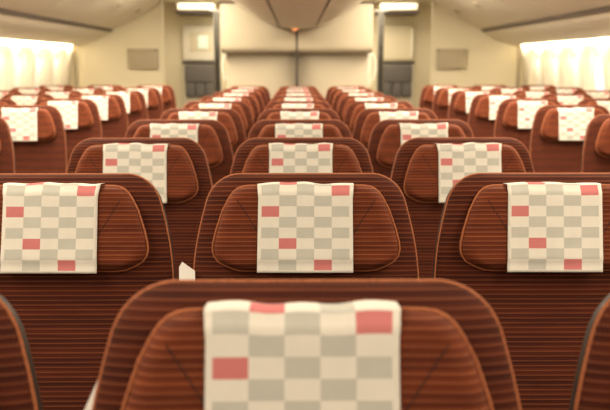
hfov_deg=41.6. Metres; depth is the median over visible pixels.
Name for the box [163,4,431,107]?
wall
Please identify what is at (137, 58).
screen
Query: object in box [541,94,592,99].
seat
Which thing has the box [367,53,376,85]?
handle
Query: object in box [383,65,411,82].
cushion
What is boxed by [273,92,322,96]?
seat
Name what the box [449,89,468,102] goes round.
headrest cover
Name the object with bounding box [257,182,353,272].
headrest cover
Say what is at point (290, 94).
headrest cover
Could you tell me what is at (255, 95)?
seat
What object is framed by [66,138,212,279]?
seat
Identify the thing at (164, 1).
ceiling
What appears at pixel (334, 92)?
seat
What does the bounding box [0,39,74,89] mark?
wall
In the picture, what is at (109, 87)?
headrest cover
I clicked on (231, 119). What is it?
seat
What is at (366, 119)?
seat
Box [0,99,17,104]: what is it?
seat
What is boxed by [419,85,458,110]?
seat
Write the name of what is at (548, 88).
seat
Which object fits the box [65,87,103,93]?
seat
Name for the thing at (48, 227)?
headrest cover
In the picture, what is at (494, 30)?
bin
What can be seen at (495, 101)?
headrest cover
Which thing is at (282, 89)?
seat
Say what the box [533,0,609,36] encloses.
bin
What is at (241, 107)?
seat
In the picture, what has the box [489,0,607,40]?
bin
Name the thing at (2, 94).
headrest cover
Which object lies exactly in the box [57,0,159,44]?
bin
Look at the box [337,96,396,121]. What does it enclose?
seat
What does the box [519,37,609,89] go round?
wall
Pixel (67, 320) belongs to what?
seat
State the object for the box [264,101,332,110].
seat
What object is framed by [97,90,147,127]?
seat
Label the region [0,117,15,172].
seat
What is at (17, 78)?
window
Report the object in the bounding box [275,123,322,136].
headrest cover
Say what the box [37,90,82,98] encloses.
seat
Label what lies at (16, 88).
seat
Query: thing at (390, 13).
trim
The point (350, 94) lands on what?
headrest cover
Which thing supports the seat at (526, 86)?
on the floor
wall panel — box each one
[182,25,213,60]
[383,24,413,60]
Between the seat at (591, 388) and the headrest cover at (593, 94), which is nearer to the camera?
the seat at (591, 388)
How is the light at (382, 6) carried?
attached to the wall at (173, 22)
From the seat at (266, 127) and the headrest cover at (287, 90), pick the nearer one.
the seat at (266, 127)
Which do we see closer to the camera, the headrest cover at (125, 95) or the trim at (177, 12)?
the headrest cover at (125, 95)
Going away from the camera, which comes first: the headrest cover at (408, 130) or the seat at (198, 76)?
the headrest cover at (408, 130)
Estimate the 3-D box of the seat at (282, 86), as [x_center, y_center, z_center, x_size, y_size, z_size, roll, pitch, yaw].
[-0.076,-0.559,7.856,0.498,1.182,0.647,0,10,-1]
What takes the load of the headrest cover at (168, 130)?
attached to the seat at (213, 137)
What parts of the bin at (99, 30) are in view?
service panel, bin door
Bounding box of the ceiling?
[163,0,431,3]
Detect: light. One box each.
[177,3,217,10]
[377,3,417,10]
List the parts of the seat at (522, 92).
backrest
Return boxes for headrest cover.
[0,92,7,98]
[0,182,103,273]
[1,107,37,140]
[11,96,36,104]
[19,89,39,93]
[46,86,62,89]
[46,92,69,98]
[48,101,78,128]
[73,89,93,93]
[82,96,107,119]
[95,86,111,89]
[103,143,167,202]
[106,92,129,112]
[127,89,147,107]
[150,123,198,142]
[179,111,217,119]
[199,103,230,108]
[204,300,400,409]
[213,98,240,100]
[224,93,247,95]
[232,90,252,91]
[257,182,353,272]
[269,143,332,172]
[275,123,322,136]
[280,111,318,118]
[282,103,312,107]
[285,98,311,100]
[286,93,309,95]
[287,90,307,91]
[343,90,364,91]
[349,93,372,95]
[355,97,382,100]
[364,103,396,108]
[379,111,417,120]
[399,123,447,144]
[433,86,452,93]
[435,142,501,202]
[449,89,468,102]
[465,92,488,112]
[482,86,493,89]
[489,96,514,119]
[501,89,521,93]
[503,182,602,271]
[517,101,546,128]
[526,92,548,97]
[529,86,548,89]
[556,89,575,93]
[557,96,582,104]
[558,107,593,140]
[587,92,609,97]
[597,101,609,112]
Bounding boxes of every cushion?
[185,65,213,82]
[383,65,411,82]
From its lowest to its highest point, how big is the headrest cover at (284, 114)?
0.175 m
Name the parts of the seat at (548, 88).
backrest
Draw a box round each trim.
[73,46,77,86]
[176,11,212,14]
[375,11,418,15]
[516,46,520,86]
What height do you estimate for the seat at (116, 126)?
1.182 m
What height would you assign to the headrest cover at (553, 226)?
0.174 m
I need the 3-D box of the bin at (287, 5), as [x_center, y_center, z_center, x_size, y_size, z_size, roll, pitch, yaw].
[-0.045,-1.575,5.387,1.720,0.471,1.032,0,10,-1]
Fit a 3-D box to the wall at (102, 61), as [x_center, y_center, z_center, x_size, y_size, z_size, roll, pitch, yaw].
[-2.383,-1.515,10.199,1.200,2.250,0.060,0,10,-1]
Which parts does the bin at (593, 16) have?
bin door, service panel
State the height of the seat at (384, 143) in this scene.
1.182 m
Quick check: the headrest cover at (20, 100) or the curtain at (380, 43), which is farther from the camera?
the curtain at (380, 43)
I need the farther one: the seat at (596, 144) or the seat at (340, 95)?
the seat at (340, 95)
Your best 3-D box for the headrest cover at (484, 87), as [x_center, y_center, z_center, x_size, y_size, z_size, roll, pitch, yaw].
[1.927,-1.146,8.354,0.191,0.174,0.104,0,10,-1]
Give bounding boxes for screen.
[127,49,157,68]
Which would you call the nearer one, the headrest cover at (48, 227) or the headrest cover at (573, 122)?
the headrest cover at (48, 227)
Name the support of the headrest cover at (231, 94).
attached to the seat at (255, 95)
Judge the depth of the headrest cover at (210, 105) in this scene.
4.79 m
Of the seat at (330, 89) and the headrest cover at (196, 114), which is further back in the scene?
the seat at (330, 89)
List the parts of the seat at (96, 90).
backrest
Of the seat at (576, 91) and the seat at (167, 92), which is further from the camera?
the seat at (167, 92)
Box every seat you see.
[0,90,21,93]
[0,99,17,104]
[0,105,66,172]
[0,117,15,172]
[0,173,174,409]
[0,295,42,409]
[1,94,54,100]
[11,87,49,90]
[34,99,101,166]
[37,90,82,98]
[39,85,72,89]
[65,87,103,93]
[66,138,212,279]
[70,94,127,137]
[88,85,122,89]
[92,279,520,409]
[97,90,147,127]
[119,87,163,118]
[125,119,233,185]
[137,85,176,111]
[160,108,245,155]
[182,61,214,105]
[183,101,253,139]
[193,173,418,279]
[200,96,259,123]
[212,92,264,113]
[222,88,267,107]
[230,86,270,103]
[230,137,373,174]
[248,119,351,138]
[257,108,339,121]
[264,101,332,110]
[269,96,326,102]
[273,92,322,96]
[276,88,319,92]
[278,86,317,89]
[325,86,364,102]
[328,88,373,106]
[332,92,383,112]
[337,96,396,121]
[344,101,413,134]
[352,108,437,148]
[367,119,473,177]
[383,61,414,105]
[390,137,534,278]
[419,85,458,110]
[432,87,475,118]
[433,173,609,409]
[448,90,497,123]
[468,94,524,136]
[473,85,506,89]
[491,87,529,93]
[494,98,560,150]
[512,90,557,97]
[521,85,554,88]
[529,105,609,172]
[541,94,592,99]
[544,87,582,90]
[569,294,609,409]
[572,90,609,93]
[577,98,609,104]
[581,114,609,172]
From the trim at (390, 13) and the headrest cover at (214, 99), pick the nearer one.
the headrest cover at (214, 99)
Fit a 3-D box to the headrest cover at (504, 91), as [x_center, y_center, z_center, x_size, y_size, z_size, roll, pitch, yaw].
[1.939,-1.007,7.555,0.197,0.177,0.106,0,10,0]
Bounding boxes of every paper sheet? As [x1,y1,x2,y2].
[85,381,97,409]
[179,262,194,279]
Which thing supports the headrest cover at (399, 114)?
attached to the seat at (366, 119)
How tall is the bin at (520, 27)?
0.627 m
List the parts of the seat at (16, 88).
backrest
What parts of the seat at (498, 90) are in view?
backrest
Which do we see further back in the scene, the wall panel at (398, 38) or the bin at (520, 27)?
the wall panel at (398, 38)
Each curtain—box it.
[209,10,221,92]
[374,10,388,93]
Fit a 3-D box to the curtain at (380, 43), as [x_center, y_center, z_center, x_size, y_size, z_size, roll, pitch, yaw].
[1.043,-1.643,11.147,0.200,2.072,0.048,0,10,-1]
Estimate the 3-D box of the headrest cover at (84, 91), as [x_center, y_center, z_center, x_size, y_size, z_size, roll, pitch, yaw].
[-2.069,-1.000,7.517,0.197,0.176,0.105,0,10,0]
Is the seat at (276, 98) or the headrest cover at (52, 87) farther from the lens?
the headrest cover at (52, 87)
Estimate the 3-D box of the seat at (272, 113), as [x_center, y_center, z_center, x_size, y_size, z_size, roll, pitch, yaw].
[-0.035,0.145,3.868,0.498,1.182,0.647,0,10,-1]
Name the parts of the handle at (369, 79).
mounting plate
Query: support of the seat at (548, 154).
on the floor
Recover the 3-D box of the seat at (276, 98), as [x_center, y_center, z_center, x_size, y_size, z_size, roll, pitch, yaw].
[-0.051,-0.137,5.463,0.498,1.182,0.647,0,10,-1]
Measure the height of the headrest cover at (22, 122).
0.177 m
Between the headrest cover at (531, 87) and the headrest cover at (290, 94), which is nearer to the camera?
the headrest cover at (290, 94)
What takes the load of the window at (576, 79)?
in the wall at (586, 51)
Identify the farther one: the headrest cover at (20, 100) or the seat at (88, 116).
the headrest cover at (20, 100)
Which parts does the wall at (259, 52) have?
panel, panel, panel, panel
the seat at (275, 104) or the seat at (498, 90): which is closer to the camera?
the seat at (275, 104)
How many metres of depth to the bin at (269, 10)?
6.40 m
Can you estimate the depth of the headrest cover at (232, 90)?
7.18 m
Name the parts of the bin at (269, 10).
bin door, panel, bin door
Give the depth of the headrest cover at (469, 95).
6.72 m
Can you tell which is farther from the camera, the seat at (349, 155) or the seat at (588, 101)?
the seat at (588, 101)
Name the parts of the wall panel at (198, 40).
frame, pane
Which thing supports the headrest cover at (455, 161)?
attached to the seat at (415, 171)
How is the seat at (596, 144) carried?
on the floor
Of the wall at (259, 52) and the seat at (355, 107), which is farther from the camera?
the wall at (259, 52)
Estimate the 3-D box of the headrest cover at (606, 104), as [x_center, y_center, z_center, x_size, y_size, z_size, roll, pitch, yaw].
[1.966,-0.584,5.163,0.197,0.176,0.105,0,10,-1]
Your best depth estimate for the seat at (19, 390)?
0.83 m
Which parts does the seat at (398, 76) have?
rail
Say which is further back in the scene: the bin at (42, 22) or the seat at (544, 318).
the bin at (42, 22)
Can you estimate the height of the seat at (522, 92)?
1.182 m
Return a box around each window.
[14,58,20,87]
[34,58,39,86]
[52,58,56,84]
[537,58,541,84]
[553,58,559,86]
[573,58,579,87]
[595,57,603,89]
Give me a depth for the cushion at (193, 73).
11.60 m
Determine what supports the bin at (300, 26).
attached to the ceiling
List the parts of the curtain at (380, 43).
rail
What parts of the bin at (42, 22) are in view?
service panel, bin door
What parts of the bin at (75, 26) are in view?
service panel, bin door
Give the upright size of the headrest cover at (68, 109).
0.174 m
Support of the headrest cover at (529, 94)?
attached to the seat at (522, 92)
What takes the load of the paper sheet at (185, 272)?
attached to the seat at (384, 245)
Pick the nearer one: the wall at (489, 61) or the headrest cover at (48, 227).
the headrest cover at (48, 227)
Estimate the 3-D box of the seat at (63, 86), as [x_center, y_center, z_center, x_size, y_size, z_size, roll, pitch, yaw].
[-2.591,-0.612,8.156,0.498,1.182,0.647,0,10,-1]
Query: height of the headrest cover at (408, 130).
0.177 m
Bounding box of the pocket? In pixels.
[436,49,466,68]
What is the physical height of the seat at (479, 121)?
1.182 m
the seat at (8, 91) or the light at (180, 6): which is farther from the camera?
the light at (180, 6)
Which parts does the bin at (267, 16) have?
bin door, panel, bin door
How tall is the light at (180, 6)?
0.100 m
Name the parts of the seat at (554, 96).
backrest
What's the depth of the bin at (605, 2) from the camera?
5.91 m
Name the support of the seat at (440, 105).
on the floor
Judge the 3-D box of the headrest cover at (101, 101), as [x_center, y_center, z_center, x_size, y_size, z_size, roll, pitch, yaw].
[-1.543,-0.718,5.927,0.196,0.175,0.105,0,10,-1]
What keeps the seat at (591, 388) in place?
on the floor
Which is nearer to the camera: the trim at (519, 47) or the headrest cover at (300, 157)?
the headrest cover at (300, 157)
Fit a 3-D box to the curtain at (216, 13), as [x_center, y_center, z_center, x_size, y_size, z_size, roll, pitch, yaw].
[-1.205,-1.639,11.125,0.200,2.072,0.048,0,10,-1]
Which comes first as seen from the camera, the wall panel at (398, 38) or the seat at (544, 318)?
the seat at (544, 318)
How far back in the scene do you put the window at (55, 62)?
9.73 m
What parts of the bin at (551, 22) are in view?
bin door, service panel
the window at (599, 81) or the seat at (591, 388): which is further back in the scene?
the window at (599, 81)
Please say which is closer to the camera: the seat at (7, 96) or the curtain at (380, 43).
the seat at (7, 96)
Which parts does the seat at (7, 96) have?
backrest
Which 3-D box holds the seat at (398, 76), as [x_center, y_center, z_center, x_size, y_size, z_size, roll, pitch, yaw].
[1.342,-1.590,11.762,0.500,1.015,0.150,0,10,-1]
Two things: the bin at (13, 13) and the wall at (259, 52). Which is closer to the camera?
the bin at (13, 13)
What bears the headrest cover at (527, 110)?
attached to the seat at (506, 121)
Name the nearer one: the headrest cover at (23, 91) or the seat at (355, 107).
the seat at (355, 107)
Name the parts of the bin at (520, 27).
bin door, service panel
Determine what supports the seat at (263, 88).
on the floor
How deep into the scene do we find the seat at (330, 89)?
8.03 m
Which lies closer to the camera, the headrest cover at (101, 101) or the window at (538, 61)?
the headrest cover at (101, 101)
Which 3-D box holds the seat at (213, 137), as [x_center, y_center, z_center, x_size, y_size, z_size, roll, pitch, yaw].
[-0.523,0.287,3.065,0.498,1.182,0.647,0,10,-1]
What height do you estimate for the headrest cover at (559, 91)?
0.174 m
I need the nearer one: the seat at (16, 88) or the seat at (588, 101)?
the seat at (588, 101)
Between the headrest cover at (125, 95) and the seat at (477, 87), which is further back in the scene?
the seat at (477, 87)
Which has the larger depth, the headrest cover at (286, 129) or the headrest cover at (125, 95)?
the headrest cover at (125, 95)
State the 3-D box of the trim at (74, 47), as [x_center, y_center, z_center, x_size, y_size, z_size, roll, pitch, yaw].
[-2.887,-1.639,10.125,0.040,0.720,0.028,0,10,-1]
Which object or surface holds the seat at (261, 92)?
on the floor
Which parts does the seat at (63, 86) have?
backrest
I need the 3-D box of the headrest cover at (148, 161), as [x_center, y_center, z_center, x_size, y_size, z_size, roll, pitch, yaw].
[-0.506,-0.100,2.421,0.193,0.175,0.105,0,10,0]
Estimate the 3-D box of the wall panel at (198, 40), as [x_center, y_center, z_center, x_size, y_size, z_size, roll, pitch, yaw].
[-1.518,-2.350,11.649,0.510,0.500,0.070,0,10,-1]
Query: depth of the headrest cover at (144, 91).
7.49 m
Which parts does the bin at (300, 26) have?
bin door, panel, bin door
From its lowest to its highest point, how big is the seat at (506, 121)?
1.182 m
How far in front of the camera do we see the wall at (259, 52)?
9.06 m
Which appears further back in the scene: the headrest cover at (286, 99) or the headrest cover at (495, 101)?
the headrest cover at (495, 101)
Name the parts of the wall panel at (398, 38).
rail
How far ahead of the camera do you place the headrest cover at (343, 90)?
7.19 m
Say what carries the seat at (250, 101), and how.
on the floor
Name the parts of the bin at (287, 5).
bin door, panel, bin door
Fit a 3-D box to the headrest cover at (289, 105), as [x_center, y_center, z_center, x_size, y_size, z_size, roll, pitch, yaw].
[-0.044,-0.522,4.819,0.191,0.174,0.104,0,10,-1]
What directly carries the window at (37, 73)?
in the wall at (28, 52)
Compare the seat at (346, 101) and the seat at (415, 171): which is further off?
the seat at (346, 101)
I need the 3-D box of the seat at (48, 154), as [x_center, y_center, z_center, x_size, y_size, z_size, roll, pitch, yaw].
[-1.531,0.090,4.178,0.513,1.182,0.647,0,10,-1]
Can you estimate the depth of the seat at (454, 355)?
0.82 m
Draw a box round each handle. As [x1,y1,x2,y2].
[221,53,225,80]
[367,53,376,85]
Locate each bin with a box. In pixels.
[0,0,60,31]
[0,0,104,39]
[24,0,137,42]
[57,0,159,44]
[232,0,362,28]
[234,0,360,23]
[239,0,356,18]
[249,0,346,10]
[434,0,536,44]
[457,0,569,42]
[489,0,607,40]
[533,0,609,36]
[595,0,609,8]
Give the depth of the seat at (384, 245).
1.63 m
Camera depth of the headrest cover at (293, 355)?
0.78 m
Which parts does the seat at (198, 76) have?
rail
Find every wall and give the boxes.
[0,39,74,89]
[70,0,164,86]
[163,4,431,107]
[219,1,374,98]
[430,0,523,86]
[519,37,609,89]
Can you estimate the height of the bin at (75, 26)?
0.627 m
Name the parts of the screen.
lid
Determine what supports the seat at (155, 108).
on the floor
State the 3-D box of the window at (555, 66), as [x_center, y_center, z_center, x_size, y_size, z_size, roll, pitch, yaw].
[2.875,-1.441,9.117,0.078,0.450,0.270,0,10,-1]
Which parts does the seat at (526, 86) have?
backrest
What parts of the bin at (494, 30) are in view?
bin door, service panel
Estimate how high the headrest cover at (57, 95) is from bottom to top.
0.175 m
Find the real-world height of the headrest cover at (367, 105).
0.177 m
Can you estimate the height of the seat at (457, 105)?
1.182 m
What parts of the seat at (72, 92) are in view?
backrest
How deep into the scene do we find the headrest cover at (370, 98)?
5.59 m
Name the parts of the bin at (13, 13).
service panel, bin door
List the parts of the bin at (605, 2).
bin door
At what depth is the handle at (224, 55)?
9.39 m
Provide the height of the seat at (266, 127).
1.182 m
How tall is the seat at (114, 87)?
1.182 m
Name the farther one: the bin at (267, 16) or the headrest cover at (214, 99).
the bin at (267, 16)
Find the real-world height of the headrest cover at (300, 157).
0.175 m
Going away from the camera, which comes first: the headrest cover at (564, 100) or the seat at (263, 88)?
the headrest cover at (564, 100)
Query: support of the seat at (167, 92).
on the floor

